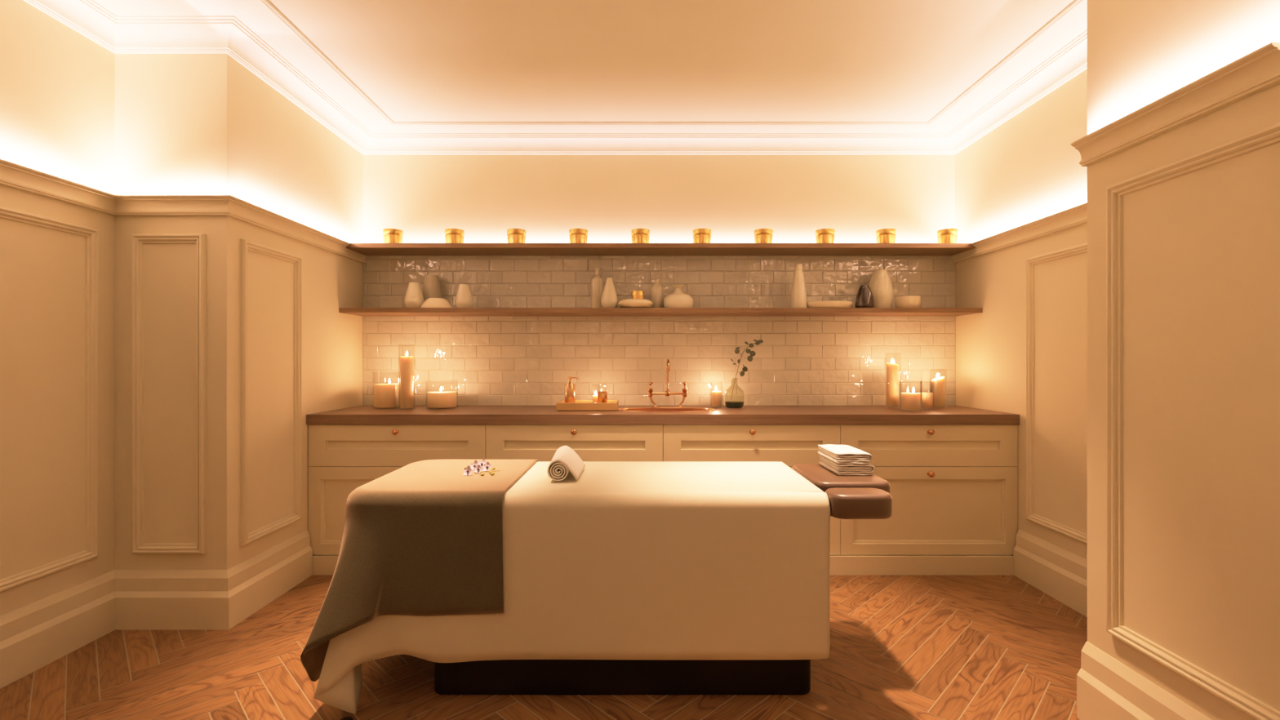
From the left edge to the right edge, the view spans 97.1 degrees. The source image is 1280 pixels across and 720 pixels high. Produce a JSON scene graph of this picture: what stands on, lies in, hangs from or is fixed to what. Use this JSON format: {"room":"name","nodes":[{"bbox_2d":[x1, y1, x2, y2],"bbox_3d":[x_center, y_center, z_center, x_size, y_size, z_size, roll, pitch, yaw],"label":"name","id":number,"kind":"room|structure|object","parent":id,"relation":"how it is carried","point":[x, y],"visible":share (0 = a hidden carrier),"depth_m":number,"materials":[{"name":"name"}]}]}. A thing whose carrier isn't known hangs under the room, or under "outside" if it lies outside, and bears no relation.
{"room":"spa","nodes":[
{"label":"spa","id":0,"kind":"room"},
{"bbox_2d":[0,0,115,615],"bbox_3d":[-2.430,-0.140,0.630,0.100,2.692,3.860,0,0,0],"label":"wall","id":1,"kind":"structure","parent":0,"point":[57,84],"depth_m":2.28,"materials":[{"name":"beige paint"}]},
{"bbox_2d":[0,205,98,592],"bbox_3d":[-2.368,0.145,1.733,0.024,1.432,1.466,0,0,0],"label":"trim","id":2,"kind":"structure","parent":1,"relation":"attached to","point":[91,234],"depth_m":2.43,"materials":[{"name":"beige paint"}]},
{"bbox_2d":[0,529,312,688],"bbox_3d":[-2.108,1.078,0.985,0.543,0.255,4.370,0,0,0],"label":"baseboard","id":3,"kind":"structure","parent":1,"relation":"attached to","point":[34,635],"depth_m":2.52,"materials":[{"name":"beige paint"}]},
{"bbox_2d":[0,158,366,262],"bbox_3d":[-0.125,-0.692,1.311,4.510,0.078,5.022,0,0,0],"label":"crown molding","id":4,"kind":"structure","parent":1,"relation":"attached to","point":[12,175],"depth_m":2.53,"materials":[{"name":"beige paint"}]},
{"bbox_2d":[115,53,363,569],"bbox_3d":[-2.176,-0.140,3.241,0.608,2.692,1.362,0,0,0],"label":"wall","id":5,"kind":"structure","parent":0,"point":[186,124],"depth_m":2.56,"materials":[{"name":"beige paint"}]},
{"bbox_2d":[131,233,205,553],"bbox_3d":[-2.128,0.152,2.548,0.324,1.445,0.024,0,0,0],"label":"trim","id":6,"kind":"structure","parent":5,"relation":"attached to","point":[138,240],"depth_m":2.54,"materials":[{"name":"beige paint"}]},
{"bbox_2d":[240,239,302,546],"bbox_3d":[-1.860,0.153,2.870,0.024,1.439,0.453,0,0,0],"label":"trim","id":7,"kind":"structure","parent":5,"relation":"attached to","point":[246,538],"depth_m":2.77,"materials":[{"name":"beige paint"}]},
{"bbox_2d":[23,0,1087,155],"bbox_3d":[-0.125,-1.438,1.311,4.510,0.099,5.022,0,0,0],"label":"crown molding","id":8,"kind":"structure","parent":5,"relation":"attached to","point":[119,34],"depth_m":3.46,"materials":[{"name":"white paint"}]},
{"bbox_2d":[312,554,1013,575],"bbox_3d":[0.129,1.154,3.183,3.928,0.104,0.034,0,0,0],"label":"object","id":9,"kind":"structure","parent":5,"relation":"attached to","point":[322,565],"depth_m":3.17,"materials":[{"name":"beige paint"}]},
{"bbox_2d":[0,574,1087,719],"bbox_3d":[-0.125,1.236,1.311,4.610,0.060,5.122,0,0,0],"label":"floor","id":10,"kind":"structure","parent":0,"point":[902,647],"depth_m":2.14,"materials":[{"name":"brown wood"}]},
{"bbox_2d":[340,716,353,719],"bbox_3d":[-0.974,1.198,1.872,0.044,0.014,0.044,0,0,0],"label":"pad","id":11,"kind":"object","parent":10,"relation":"on","point":[345,717],"visible":1,"depth_m":1.88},
{"bbox_2d":[308,424,485,555],"bbox_3d":[-1.369,0.784,3.469,0.997,0.842,0.644,0,0,0],"label":"base cabinet","id":12,"kind":"object","parent":10,"relation":"on","point":[343,459],"visible":0.51,"depth_m":3.18,"materials":[{"name":"beige paint"}]},
{"bbox_2d":[485,424,662,461],"bbox_3d":[-0.370,0.784,3.469,0.997,0.842,0.644,0,0,0],"label":"base cabinet","id":13,"kind":"object","parent":10,"relation":"on","point":[591,442],"visible":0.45,"depth_m":3.18,"materials":[{"name":"beige paint"}]},
{"bbox_2d":[434,463,892,694],"bbox_3d":[-0.035,0.833,2.286,1.980,0.745,0.708,0,0,0],"label":"massage table","id":14,"kind":"object","parent":10,"relation":"on","point":[850,496],"visible":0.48,"depth_m":2.03,"materials":[{"name":"brown wood"}]},
{"bbox_2d":[314,461,830,713],"bbox_3d":[-0.224,0.836,2.282,1.771,0.732,0.888,0,0,0],"label":"sheet","id":15,"kind":"object","parent":14,"relation":"on","point":[621,560],"visible":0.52,"depth_m":1.97,"materials":[{"name":"beige fabric"}]},
{"bbox_2d":[300,459,538,681],"bbox_3d":[-0.807,0.775,2.282,0.670,0.626,0.945,0,0,0],"label":"throw blanket","id":16,"kind":"object","parent":15,"relation":"on","point":[423,538],"visible":0.98,"depth_m":1.95,"materials":[{"name":"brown fabric"}]},
{"bbox_2d":[463,458,500,475],"bbox_3d":[-0.647,0.441,2.332,0.136,0.040,0.175,0,0,0],"label":"sprig","id":17,"kind":"object","parent":16,"relation":"on","point":[477,466],"visible":1,"depth_m":2.34,"materials":[{"name":"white plant"}]},
{"bbox_2d":[547,445,585,480],"bbox_3d":[-0.298,0.417,2.308,0.134,0.093,0.285,0,0,-2],"label":"rolled towel","id":18,"kind":"object","parent":15,"relation":"on","point":[565,460],"visible":1,"depth_m":2.21,"materials":[{"name":"white fabric"}]},
{"bbox_2d":[818,454,875,475],"bbox_3d":[0.860,0.437,2.361,0.150,0.045,0.237,0,0,0],"label":"folded towel","id":19,"kind":"object","parent":14,"relation":"on","point":[866,469],"visible":0.64,"depth_m":2.25,"materials":[{"name":"white fabric"}]},
{"bbox_2d":[817,444,872,464],"bbox_3d":[0.852,0.392,2.361,0.146,0.045,0.237,0,0,0],"label":"folded towel","id":20,"kind":"object","parent":19,"relation":"on","point":[838,454],"visible":1,"depth_m":2.27,"materials":[{"name":"white fabric"}]},
{"bbox_2d":[662,424,839,555],"bbox_3d":[0.629,0.784,3.469,0.997,0.842,0.644,0,0,0],"label":"base cabinet","id":21,"kind":"object","parent":10,"relation":"on","point":[792,445],"visible":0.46,"depth_m":3.18,"materials":[{"name":"beige paint"}]},
{"bbox_2d":[840,424,1017,555],"bbox_3d":[1.629,0.784,3.469,0.997,0.842,0.644,0,0,0],"label":"base cabinet","id":22,"kind":"object","parent":10,"relation":"on","point":[953,488],"visible":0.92,"depth_m":3.18,"materials":[{"name":"beige paint"}]},
{"bbox_2d":[306,405,1019,424],"bbox_3d":[0.129,0.334,3.488,3.998,0.056,0.642,0,0,0],"label":"countertop","id":23,"kind":"structure","parent":22,"relation":"on","point":[359,415],"depth_m":3.17,"materials":[{"name":"brown wood"}]},
{"bbox_2d":[555,400,618,410],"bbox_3d":[-0.321,0.281,3.513,0.364,0.048,0.259,0,0,0],"label":"tray","id":24,"kind":"object","parent":23,"relation":"on","point":[580,405],"visible":1,"depth_m":3.38,"materials":[{"name":"beige paint"}]},
{"bbox_2d":[564,376,579,402],"bbox_3d":[-0.425,0.198,3.494,0.084,0.188,0.064,0,0,35],"label":"soap dispenser","id":25,"kind":"object","parent":24,"relation":"on","point":[570,388],"visible":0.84,"depth_m":3.48,"materials":[{"name":"orange metal"}]},
{"bbox_2d":[597,391,607,402],"bbox_3d":[-0.232,0.216,3.490,0.061,0.152,0.061,0,0,0],"label":"tumbler","id":26,"kind":"object","parent":24,"relation":"on","point":[602,396],"visible":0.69,"depth_m":3.46,"materials":[{"name":"orange metal"}]},
{"bbox_3d":[-0.280,0.221,3.575,0.047,0.140,0.047,0,0,0],"label":"hurricane","id":27,"kind":"object","parent":24,"relation":"on","visible":0},
{"bbox_2d":[592,391,597,402],"bbox_3d":[-0.280,0.239,3.575,0.035,0.092,0.035,0,0,0],"label":"pillar candle","id":28,"kind":"object","parent":27,"relation":"in","point":[594,397],"visible":0.73,"depth_m":3.56,"materials":[{"name":"beige wax"}]},
{"bbox_2d":[617,406,715,412],"bbox_3d":[0.161,0.353,3.470,0.608,0.104,0.340,0,0,0],"label":"sink basin","id":29,"kind":"object","parent":23,"relation":"in","point":[651,409],"visible":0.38,"depth_m":3.59,"materials":[{"name":"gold metal"}]},
{"bbox_2d":[648,359,687,407],"bbox_3d":[0.180,0.148,3.632,0.257,0.312,0.149,0,0,0],"label":"tap","id":30,"kind":"object","parent":23,"relation":"on","point":[667,393],"visible":0.98,"depth_m":3.68,"materials":[{"name":"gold metal"}]},
{"bbox_2d":[724,380,744,408],"bbox_3d":[0.602,0.210,3.600,0.122,0.190,0.122,0,0,0],"label":"glass vase","id":31,"kind":"object","parent":23,"relation":"on","point":[730,404],"visible":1,"depth_m":3.56,"materials":[{"name":"green glass"}]},
{"bbox_2d":[730,339,763,399],"bbox_3d":[0.680,0.063,3.596,0.204,0.385,0.035,0,0,0],"label":"branch","id":32,"kind":"object","parent":31,"relation":"on","point":[752,353],"visible":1,"depth_m":3.60,"materials":[{"name":"green plant"}]},
{"bbox_3d":[-1.457,0.104,3.530,0.097,0.402,0.097,0,0,0],"label":"hurricane","id":33,"kind":"object","parent":23,"relation":"on","visible":0},
{"bbox_2d":[400,351,413,408],"bbox_3d":[-1.457,0.121,3.530,0.078,0.357,0.078,0,0,0],"label":"pillar candle","id":34,"kind":"object","parent":33,"relation":"in","point":[406,362],"visible":1,"depth_m":3.50,"materials":[{"name":"beige wax"}]},
{"bbox_3d":[0.496,0.220,3.660,0.084,0.170,0.084,0,0,0],"label":"hurricane","id":35,"kind":"object","parent":23,"relation":"on","visible":0},
{"bbox_2d":[711,386,721,406],"bbox_3d":[0.496,0.234,3.660,0.065,0.131,0.065,0,0,0],"label":"pillar candle","id":36,"kind":"object","parent":35,"relation":"in","point":[716,395],"visible":1,"depth_m":3.63,"materials":[{"name":"beige wax"}]},
{"bbox_3d":[1.621,0.130,3.620,0.096,0.350,0.096,0,0,0],"label":"hurricane","id":37,"kind":"object","parent":23,"relation":"on","visible":0},
{"bbox_2d":[886,358,898,407],"bbox_3d":[1.619,0.144,3.620,0.074,0.310,0.074,0,0,0],"label":"pillar candle","id":38,"kind":"object","parent":37,"relation":"in","point":[892,370],"visible":1,"depth_m":3.59,"materials":[{"name":"beige wax"}]},
{"bbox_3d":[1.900,0.181,3.600,0.099,0.248,0.099,0,0,0],"label":"hurricane","id":39,"kind":"object","parent":23,"relation":"on","visible":0},
{"bbox_2d":[931,373,944,407],"bbox_3d":[1.899,0.191,3.600,0.076,0.217,0.076,0,0,0],"label":"pillar candle","id":40,"kind":"object","parent":39,"relation":"in","point":[938,383],"visible":0.98,"depth_m":3.57,"materials":[{"name":"beige wax"}]},
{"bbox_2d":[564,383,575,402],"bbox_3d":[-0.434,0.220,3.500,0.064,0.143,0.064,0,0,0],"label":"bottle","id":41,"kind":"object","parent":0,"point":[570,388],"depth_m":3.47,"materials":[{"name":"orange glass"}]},
{"bbox_2d":[93,0,1087,133],"bbox_3d":[-0.125,-1.536,1.311,4.710,0.100,5.222,0,0,0],"label":"ceiling","id":42,"kind":"structure","parent":0,"point":[416,60],"depth_m":2.78,"materials":[{"name":"white paint"}]},
{"bbox_2d":[258,0,1084,124],"bbox_3d":[0.130,-1.481,1.321,3.396,0.012,4.474,0,0,0],"label":"trim","id":43,"kind":"structure","parent":42,"relation":"attached to","point":[267,3],"depth_m":3.40,"materials":[{"name":"white paint"}]},
{"bbox_2d":[362,155,955,405],"bbox_3d":[0.130,-0.140,3.866,4.200,2.692,0.112,0,0,0],"label":"wall","id":44,"kind":"structure","parent":0,"point":[486,360],"depth_m":3.81,"materials":[{"name":"tile"}]},
{"bbox_2d":[345,243,975,255],"bbox_3d":[0.129,-0.718,3.675,3.998,0.030,0.270,0,0,0],"label":"wall shelf","id":45,"kind":"object","parent":44,"relation":"attached to","point":[366,249],"visible":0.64,"depth_m":3.56,"materials":[{"name":"brown wood"}]},
{"bbox_2d":[382,228,403,243],"bbox_3d":[-1.585,-0.782,3.625,0.119,0.098,0.119,0,0,0],"label":"cup","id":46,"kind":"object","parent":45,"relation":"on","point":[390,235],"visible":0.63,"depth_m":3.58,"materials":[{"name":"gold metal"}]},
{"bbox_2d":[444,228,464,243],"bbox_3d":[-1.190,-0.782,3.625,0.119,0.098,0.119,0,0,-40],"label":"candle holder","id":47,"kind":"object","parent":45,"relation":"on","point":[451,235],"visible":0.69,"depth_m":3.58,"materials":[{"name":"gold metal"}]},
{"bbox_2d":[444,234,463,243],"bbox_3d":[-1.190,-0.764,3.625,0.115,0.062,0.115,0,0,-40],"label":"cup","id":48,"kind":"object","parent":47,"relation":"on","point":[450,238],"depth_m":3.58,"materials":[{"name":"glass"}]},
{"bbox_2d":[506,228,525,243],"bbox_3d":[-0.792,-0.782,3.625,0.119,0.098,0.119,0,0,10],"label":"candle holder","id":49,"kind":"object","parent":45,"relation":"on","point":[514,235],"visible":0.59,"depth_m":3.58,"materials":[{"name":"gold metal"}]},
{"bbox_2d":[507,234,525,243],"bbox_3d":[-0.792,-0.764,3.625,0.115,0.062,0.115,0,0,10],"label":"cup","id":50,"kind":"object","parent":49,"relation":"on","point":[512,238],"depth_m":3.58,"materials":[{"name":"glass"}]},
{"bbox_2d":[568,228,587,243],"bbox_3d":[-0.395,-0.782,3.625,0.119,0.098,0.119,0,0,-30],"label":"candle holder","id":51,"kind":"object","parent":45,"relation":"on","point":[576,235],"visible":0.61,"depth_m":3.58,"materials":[{"name":"gold metal"}]},
{"bbox_2d":[569,234,587,243],"bbox_3d":[-0.395,-0.764,3.625,0.115,0.062,0.115,0,0,-30],"label":"cup","id":52,"kind":"object","parent":51,"relation":"on","point":[574,238],"depth_m":3.58,"materials":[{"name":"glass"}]},
{"bbox_2d":[631,228,649,243],"bbox_3d":[0.003,-0.782,3.625,0.119,0.098,0.119,0,0,20],"label":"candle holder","id":53,"kind":"object","parent":45,"relation":"on","point":[638,235],"visible":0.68,"depth_m":3.58,"materials":[{"name":"gold metal"}]},
{"bbox_2d":[631,234,649,243],"bbox_3d":[0.003,-0.764,3.625,0.115,0.062,0.115,0,0,20],"label":"cup","id":54,"kind":"object","parent":53,"relation":"on","point":[636,238],"depth_m":3.58,"materials":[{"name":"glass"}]},
{"bbox_2d":[693,228,711,243],"bbox_3d":[0.398,-0.782,3.625,0.119,0.098,0.119,0,0,-21],"label":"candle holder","id":55,"kind":"object","parent":45,"relation":"on","point":[700,235],"visible":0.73,"depth_m":3.58,"materials":[{"name":"gold metal"}]},
{"bbox_2d":[693,234,711,243],"bbox_3d":[0.398,-0.764,3.625,0.115,0.062,0.115,0,0,-21],"label":"cup","id":56,"kind":"object","parent":55,"relation":"on","point":[697,238],"depth_m":3.58,"materials":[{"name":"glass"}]},
{"bbox_2d":[754,228,773,243],"bbox_3d":[0.792,-0.782,3.625,0.119,0.098,0.119,0,0,29],"label":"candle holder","id":57,"kind":"object","parent":45,"relation":"on","point":[761,235],"visible":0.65,"depth_m":3.58,"materials":[{"name":"gold metal"}]},
{"bbox_2d":[754,234,773,243],"bbox_3d":[0.792,-0.764,3.625,0.115,0.062,0.115,0,0,29],"label":"cup","id":58,"kind":"object","parent":57,"relation":"on","point":[758,238],"depth_m":3.58,"materials":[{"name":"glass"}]},
{"bbox_2d":[815,228,835,243],"bbox_3d":[1.187,-0.782,3.625,0.119,0.098,0.119,0,0,-11],"label":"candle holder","id":59,"kind":"object","parent":45,"relation":"on","point":[822,235],"visible":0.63,"depth_m":3.58,"materials":[{"name":"gold metal"}]},
{"bbox_2d":[815,234,834,243],"bbox_3d":[1.187,-0.764,3.625,0.115,0.062,0.115,0,0,-11],"label":"cup","id":60,"kind":"object","parent":59,"relation":"on","point":[820,238],"depth_m":3.58,"materials":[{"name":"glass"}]},
{"bbox_2d":[875,228,896,243],"bbox_3d":[1.578,-0.782,3.625,0.119,0.098,0.119,0,0,39],"label":"cup","id":61,"kind":"object","parent":45,"relation":"on","point":[884,235],"visible":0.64,"depth_m":3.58,"materials":[{"name":"gold metal"}]},
{"bbox_2d":[937,228,958,243],"bbox_3d":[1.973,-0.782,3.625,0.119,0.098,0.119,0,0,-1],"label":"cup","id":62,"kind":"object","parent":45,"relation":"on","point":[946,235],"visible":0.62,"depth_m":3.58,"materials":[{"name":"gold metal"}]},
{"bbox_2d":[338,307,982,315],"bbox_3d":[0.129,-0.309,3.660,3.998,0.030,0.300,0,0,0],"label":"wall shelf","id":63,"kind":"object","parent":44,"relation":"attached to","point":[354,311],"visible":1,"depth_m":3.51,"materials":[{"name":"brown wood"}]},
{"bbox_2d":[404,282,424,307],"bbox_3d":[-1.445,-0.409,3.620,0.121,0.168,0.121,0,0,0],"label":"vase","id":64,"kind":"object","parent":63,"relation":"on","point":[414,297],"visible":0.8,"depth_m":3.58,"materials":[{"name":"beige ceramic"}]},
{"bbox_2d":[422,274,442,301],"bbox_3d":[-1.379,-0.443,3.745,0.133,0.235,0.133,0,0,0],"label":"vase","id":65,"kind":"object","parent":63,"relation":"on","point":[432,287],"visible":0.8,"depth_m":3.70,"materials":[{"name":"beige ceramic"}]},
{"bbox_2d":[420,297,452,307],"bbox_3d":[-1.295,-0.358,3.600,0.201,0.067,0.150,0,0,0],"label":"bowl","id":66,"kind":"object","parent":63,"relation":"on","point":[430,302],"visible":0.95,"depth_m":3.55,"materials":[{"name":"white ceramic"}]},
{"bbox_2d":[455,284,473,307],"bbox_3d":[-1.129,-0.403,3.630,0.112,0.157,0.112,0,0,0],"label":"vase","id":67,"kind":"object","parent":63,"relation":"on","point":[464,299],"visible":0.86,"depth_m":3.59,"materials":[{"name":"beige ceramic"}]},
{"bbox_2d":[591,267,603,307],"bbox_3d":[-0.281,-0.464,3.720,0.082,0.278,0.082,0,0,0],"label":"bottle","id":68,"kind":"object","parent":63,"relation":"on","point":[597,281],"visible":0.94,"depth_m":3.69,"materials":[{"name":"beige ceramic"}]},
{"bbox_2d":[600,277,617,307],"bbox_3d":[-0.195,-0.425,3.620,0.109,0.200,0.109,0,0,0],"label":"vase","id":69,"kind":"object","parent":63,"relation":"on","point":[609,299],"visible":0.85,"depth_m":3.58,"materials":[{"name":"beige ceramic"}]},
{"bbox_2d":[618,298,653,307],"bbox_3d":[-0.027,-0.354,3.600,0.220,0.057,0.220,0,0,0],"label":"dish","id":70,"kind":"object","parent":63,"relation":"on","point":[628,303],"visible":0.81,"depth_m":3.51,"materials":[{"name":"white ceramic"}]},
{"bbox_2d":[631,290,644,298],"bbox_3d":[-0.013,-0.411,3.600,0.083,0.055,0.083,0,0,0],"label":"pot","id":71,"kind":"object","parent":70,"relation":"on","point":[635,294],"visible":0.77,"depth_m":3.56,"materials":[{"name":"metal"}]},
{"bbox_2d":[631,294,644,298],"bbox_3d":[-0.013,-0.396,3.600,0.078,0.026,0.078,0,0,0],"label":"cup","id":72,"kind":"object","parent":71,"relation":"on","point":[633,296],"depth_m":3.57,"materials":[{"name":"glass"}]},
{"bbox_2d":[650,279,663,307],"bbox_3d":[0.113,-0.427,3.710,0.089,0.204,0.089,0,0,0],"label":"bottle","id":73,"kind":"object","parent":63,"relation":"on","point":[657,289],"visible":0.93,"depth_m":3.67,"materials":[{"name":"beige ceramic"}]},
{"bbox_2d":[663,284,693,307],"bbox_3d":[0.247,-0.401,3.620,0.192,0.152,0.192,0,0,0],"label":"vase","id":74,"kind":"object","parent":63,"relation":"on","point":[678,299],"visible":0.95,"depth_m":3.55,"materials":[{"name":"beige ceramic"}]},
{"bbox_2d":[791,263,806,307],"bbox_3d":[1.017,-0.468,3.620,0.099,0.287,0.099,0,0,0],"label":"bottle","id":75,"kind":"object","parent":63,"relation":"on","point":[798,294],"visible":0.89,"depth_m":3.59,"materials":[{"name":"beige ceramic"}]},
{"bbox_2d":[806,300,852,307],"bbox_3d":[1.211,-0.347,3.610,0.288,0.044,0.178,0,0,0],"label":"platter","id":76,"kind":"object","parent":63,"relation":"on","point":[833,304],"visible":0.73,"depth_m":3.54,"materials":[{"name":"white ceramic"}]},
{"bbox_2d":[854,284,874,307],"bbox_3d":[1.425,-0.399,3.585,0.115,0.148,0.115,0,0,0],"label":"vase","id":77,"kind":"object","parent":63,"relation":"on","point":[864,298],"visible":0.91,"depth_m":3.55,"materials":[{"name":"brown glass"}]},
{"bbox_2d":[868,269,893,307],"bbox_3d":[1.569,-0.455,3.690,0.155,0.260,0.155,0,0,0],"label":"vase","id":78,"kind":"object","parent":63,"relation":"on","point":[880,285],"visible":0.81,"depth_m":3.63,"materials":[{"name":"beige ceramic"}]},
{"bbox_2d":[894,295,920,307],"bbox_3d":[1.716,-0.364,3.620,0.151,0.079,0.151,0,0,0],"label":"bowl","id":79,"kind":"object","parent":63,"relation":"on","point":[908,301],"visible":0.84,"depth_m":3.56,"materials":[{"name":"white ceramic"}]},
{"bbox_2d":[955,68,1087,559],"bbox_3d":[2.180,-0.140,1.311,0.100,2.692,5.222,0,0,0],"label":"wall","id":80,"kind":"structure","parent":0,"point":[1027,169],"depth_m":3.03,"materials":[{"name":"beige paint"}]},
{"bbox_2d":[951,202,1087,262],"bbox_3d":[2.102,-0.692,2.865,0.056,0.078,1.914,0,0,0],"label":"rail","id":81,"kind":"object","parent":80,"relation":"attached to","point":[1077,215],"visible":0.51,"depth_m":3.05,"materials":[{"name":"beige paint"}]},
{"bbox_2d":[1013,529,1087,617],"bbox_3d":[2.112,1.078,2.539,0.035,0.255,1.262,0,0,0],"label":"baseboard","id":82,"kind":"structure","parent":80,"relation":"attached to","point":[1061,574],"depth_m":2.88,"materials":[{"name":"beige paint"}]},
{"bbox_2d":[1025,242,1087,544],"bbox_3d":[2.118,0.159,2.597,0.024,1.430,0.994,0,0,0],"label":"trim","id":83,"kind":"structure","parent":80,"relation":"attached to","point":[1030,262],"depth_m":3.06,"materials":[{"name":"beige paint"}]},
{"bbox_2d":[1087,0,1279,719],"bbox_3d":[1.820,-0.140,1.254,0.620,2.692,1.308,0,0,0],"label":"wall pier","id":84,"kind":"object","parent":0,"point":[1202,247],"visible":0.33,"depth_m":1.55,"materials":[{"name":"beige paint"}]},
{"bbox_2d":[1076,641,1211,719],"bbox_3d":[1.492,1.078,1.254,0.035,0.255,1.308,0,0,0],"label":"baseboard","id":85,"kind":"object","parent":84,"relation":"attached to","point":[1107,689],"visible":1,"depth_m":1.76,"materials":[{"name":"beige paint"}]},
{"bbox_2d":[1070,42,1279,166],"bbox_3d":[1.482,-0.692,1.604,0.056,0.078,0.608,0,0,0],"label":"molding","id":86,"kind":"structure","parent":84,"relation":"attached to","point":[1259,70],"depth_m":1.52,"materials":[{"name":"beige paint"}]},
{"bbox_2d":[1106,122,1279,719],"bbox_3d":[1.498,0.158,1.280,0.024,1.429,1.059,0,0,0],"label":"trim","id":87,"kind":"structure","parent":84,"relation":"attached to","point":[1255,708],"depth_m":1.77,"materials":[{"name":"beige paint"}]},
{"bbox_3d":[-1.612,0.190,3.600,0.172,0.229,0.172,0,0,0],"label":"hurricane","id":88,"kind":"object","parent":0,"visible":0},
{"bbox_2d":[373,378,399,408],"bbox_3d":[-1.612,0.208,3.600,0.153,0.182,0.153,0,0,0],"label":"pillar candle","id":89,"kind":"object","parent":88,"relation":"in","point":[385,395],"visible":1,"depth_m":3.54,"materials":[{"name":"beige wax"}]},
{"bbox_3d":[-1.262,0.218,3.600,0.198,0.175,0.198,0,0,0],"label":"hurricane","id":90,"kind":"object","parent":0,"visible":0},
{"bbox_2d":[426,386,456,408],"bbox_3d":[-1.262,0.234,3.600,0.178,0.131,0.178,0,0,0],"label":"pillar candle","id":91,"kind":"object","parent":90,"relation":"in","point":[438,399],"visible":0.99,"depth_m":3.53,"materials":[{"name":"beige wax"}]},
{"bbox_3d":[1.644,0.216,3.430,0.125,0.178,0.124,0,0,0],"label":"hurricane","id":92,"kind":"object","parent":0,"visible":0},
{"bbox_2d":[901,387,920,409],"bbox_3d":[1.644,0.232,3.430,0.106,0.135,0.106,0,0,0],"label":"pillar candle","id":93,"kind":"object","parent":92,"relation":"in","point":[909,401],"visible":1,"depth_m":3.39,"materials":[{"name":"beige wax"}]},
{"bbox_3d":[1.788,0.219,3.520,0.081,0.172,0.081,0,0,0],"label":"hurricane","id":94,"kind":"object","parent":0,"visible":0},
{"bbox_2d":[920,391,933,408],"bbox_3d":[1.786,0.248,3.520,0.065,0.103,0.065,0,0,0],"label":"pillar candle","id":95,"kind":"object","parent":94,"relation":"in","point":[926,398],"visible":1,"depth_m":3.49,"materials":[{"name":"beige wax"}]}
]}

